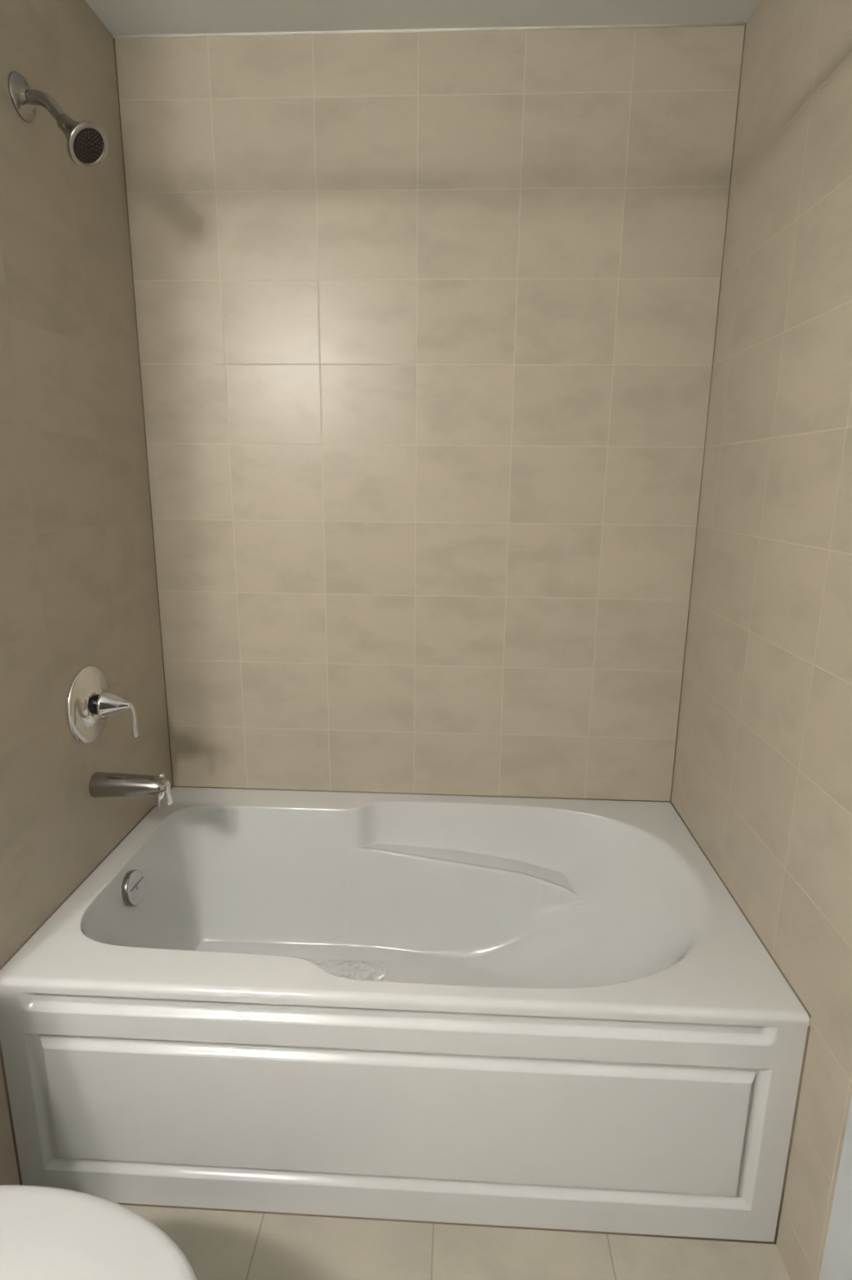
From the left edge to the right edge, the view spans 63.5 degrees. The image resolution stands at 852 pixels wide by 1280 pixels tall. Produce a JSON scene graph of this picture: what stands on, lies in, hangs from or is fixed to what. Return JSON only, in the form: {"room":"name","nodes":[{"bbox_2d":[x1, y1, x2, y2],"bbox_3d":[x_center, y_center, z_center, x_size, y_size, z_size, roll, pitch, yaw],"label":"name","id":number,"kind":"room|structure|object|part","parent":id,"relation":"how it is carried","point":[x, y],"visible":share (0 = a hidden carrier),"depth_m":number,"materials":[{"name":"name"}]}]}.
{"room":"bathroom","nodes":[
{"label":"bathroom","id":0,"kind":"room"},
{"bbox_2d":[0,0,172,1185],"bbox_3d":[-0.982,-0.164,1.553,0.360,2.512,1.125,1,13,3],"label":"wall","id":1,"kind":"structure","parent":0,"point":[78,583],"depth_m":1.51,"materials":[{"name":"beige tile"}]},
{"bbox_2d":[0,1040,22,1185],"bbox_3d":[-0.832,0.911,1.370,0.006,0.502,0.006,-4,14,-19],"label":"trim","id":2,"kind":"structure","parent":1,"relation":"attached to","point":[1,1051],"depth_m":1.38,"materials":[{"name":"brown"}]},
{"bbox_2d":[8,71,108,168],"bbox_3d":[-0.714,-1.014,1.340,0.177,0.169,0.086,3,13,11],"label":"shower","id":3,"kind":"object","parent":1,"relation":"attached to","point":[87,142],"visible":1,"depth_m":1.34,"materials":[{"name":"grey metal"}]},
{"bbox_3d":[-0.744,-1.038,1.349,0.102,0.073,0.029,3,13,9],"label":"arm","id":4,"kind":"part","parent":3,"relation":"part of","materials":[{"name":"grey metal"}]},
{"bbox_2d":[0,786,173,970],"bbox_3d":[-0.808,0.551,1.725,0.005,0.005,0.854,1,13,3],"label":"trim","id":5,"kind":"structure","parent":1,"relation":"attached to","point":[151,809],"depth_m":1.58,"materials":[{"name":"brown"}]},
{"bbox_2d":[66,665,137,743],"bbox_3d":[-0.746,0.154,1.635,0.117,0.185,0.185,1,13,3],"label":"shower valve","id":6,"kind":"object","parent":1,"relation":"attached to","point":[90,703],"visible":1,"depth_m":1.61,"materials":[{"name":"silver metal"}]},
{"bbox_3d":[-0.731,0.154,1.635,0.066,0.071,0.071,1,13,3],"label":"handle","id":7,"kind":"part","parent":6,"relation":"part of","materials":[{"name":"silver metal"}]},
{"bbox_3d":[-0.703,0.191,1.641,0.030,0.087,0.016,3,13,9],"label":"lever","id":8,"kind":"part","parent":6,"relation":"part of","materials":[{"name":"silver metal"}]},
{"bbox_2d":[88,772,173,807],"bbox_3d":[-0.713,0.360,1.678,0.186,0.082,0.062,1,13,3],"label":"tub spout","id":9,"kind":"object","parent":1,"relation":"attached to","point":[102,784],"visible":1,"depth_m":1.66,"materials":[{"name":"grey metal"}]},
{"bbox_3d":[-0.715,0.355,1.677,0.183,0.062,0.062,1,13,3],"label":"spout","id":10,"kind":"part","parent":9,"relation":"part of","materials":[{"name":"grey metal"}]},
{"bbox_3d":[-0.640,0.331,1.667,0.016,0.018,0.016,1,13,3],"label":"diverter knob","id":11,"kind":"part","parent":9,"relation":"part of","materials":[{"name":"silver metal"}]},
{"bbox_2d":[113,38,173,786],"bbox_3d":[-0.778,-0.514,1.917,0.004,1.990,0.004,1,13,3],"label":"trim","id":12,"kind":"structure","parent":1,"relation":"attached to","point":[113,38],"depth_m":1.88,"materials":[{"name":"brown"}]},
{"bbox_2d":[84,0,759,35],"bbox_3d":[-0.458,-1.183,0.180,2.514,0.100,3.290,1,13,3],"label":"ceiling","id":13,"kind":"structure","parent":0,"point":[120,17],"depth_m":1.60,"materials":[{"name":"white paint"}]},
{"bbox_2d":[114,25,745,800],"bbox_3d":[-0.016,-0.257,1.998,1.524,2.512,0.120,1,13,3],"label":"wall","id":14,"kind":"structure","parent":0,"point":[426,322],"depth_m":1.84,"materials":[{"name":"beige tile"}]},
{"bbox_2d":[173,786,670,802],"bbox_3d":[-0.026,0.471,2.105,1.524,0.005,0.005,1,13,3],"label":"trim","id":15,"kind":"structure","parent":14,"relation":"attached to","point":[173,786],"depth_m":2.10,"materials":[{"name":"brown"}]},
{"bbox_2d":[112,22,746,39],"bbox_3d":[-0.007,-1.468,1.658,1.524,0.009,0.009,1,13,3],"label":"trim","id":16,"kind":"structure","parent":14,"relation":"attached to","point":[722,24],"depth_m":1.65,"materials":[{"name":"white"}]},
{"bbox_2d":[116,1202,774,1244],"bbox_3d":[-0.074,1.171,1.391,1.524,0.004,0.004,1,13,3],"label":"trim","id":17,"kind":"structure","parent":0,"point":[127,1204],"depth_m":1.38,"materials":[{"name":"brown"}]},
{"bbox_2d":[122,1204,790,1279],"bbox_3d":[-0.482,1.363,0.766,2.514,0.100,3.290,1,13,3],"label":"floor","id":18,"kind":"structure","parent":0,"point":[217,1245],"depth_m":1.33,"materials":[{"name":"beige tile"}]},
{"bbox_2d":[0,1184,196,1279],"bbox_3d":[-0.684,0.872,0.849,0.820,0.816,0.436,1,13,3],"label":"toilet","id":19,"kind":"object","parent":18,"relation":"on","point":[46,1233],"visible":1,"depth_m":0.94,"materials":[{"name":"white ceramic"}]},
{"bbox_2d":[0,786,809,1242],"bbox_3d":[-0.050,0.821,1.747,1.521,0.522,0.852,1,13,3],"label":"bathtub","id":20,"kind":"object","parent":18,"relation":"on","point":[543,1013],"visible":1,"depth_m":1.36,"materials":[{"name":"grey plastic"}]},
{"bbox_3d":[-0.730,0.617,1.713,0.035,0.085,0.085,1,13,3],"label":"overflow plate","id":21,"kind":"part","parent":20,"relation":"part of","materials":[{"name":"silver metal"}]},
{"bbox_2d":[0,786,805,1011],"bbox_3d":[-0.049,0.760,1.740,1.521,0.400,0.838,1,13,3],"label":"basin","id":22,"kind":"object","parent":20,"relation":"in","point":[547,904],"depth_m":1.92,"materials":[{"name":"grey plastic"}]},
{"bbox_2d":[671,0,851,1279],"bbox_3d":[0.780,-0.128,1.470,0.120,2.512,1.125,1,13,3],"label":"wall","id":23,"kind":"structure","parent":0,"point":[762,782],"depth_m":1.36,"materials":[{"name":"beige tile"}]},
{"bbox_2d":[670,24,746,801],"bbox_3d":[0.744,-0.483,1.845,0.004,1.990,0.004,1,13,3],"label":"trim","id":24,"kind":"structure","parent":23,"relation":"attached to","point":[745,24],"depth_m":1.80,"materials":[{"name":"brown"}]},
{"bbox_2d":[670,801,811,1017],"bbox_3d":[0.714,0.582,1.653,0.005,0.005,0.854,1,13,3],"label":"trim","id":25,"kind":"structure","parent":23,"relation":"attached to","point":[704,854],"depth_m":1.50,"materials":[{"name":"brown"}]},
{"bbox_2d":[773,1026,810,1244],"bbox_3d":[0.690,0.942,1.299,0.006,0.502,0.006,7,14,25],"label":"trim","id":26,"kind":"structure","parent":23,"relation":"attached to","point":[809,1027],"depth_m":1.29,"materials":[{"name":"brown"}]},
{"bbox_3d":[0.700,0.227,-0.073,0.120,2.512,2.044,1,13,3],"label":"wall","id":27,"kind":"structure","parent":0,"visible":0},
{"bbox_2d":[818,1097,851,1279],"bbox_3d":[0.683,0.008,0.875,0.013,2.512,0.096,1,13,3],"label":"trim","id":28,"kind":"structure","parent":27,"relation":"attached to","point":[837,1263],"depth_m":1.11,"materials":[{"name":"grey paint"}]}
]}

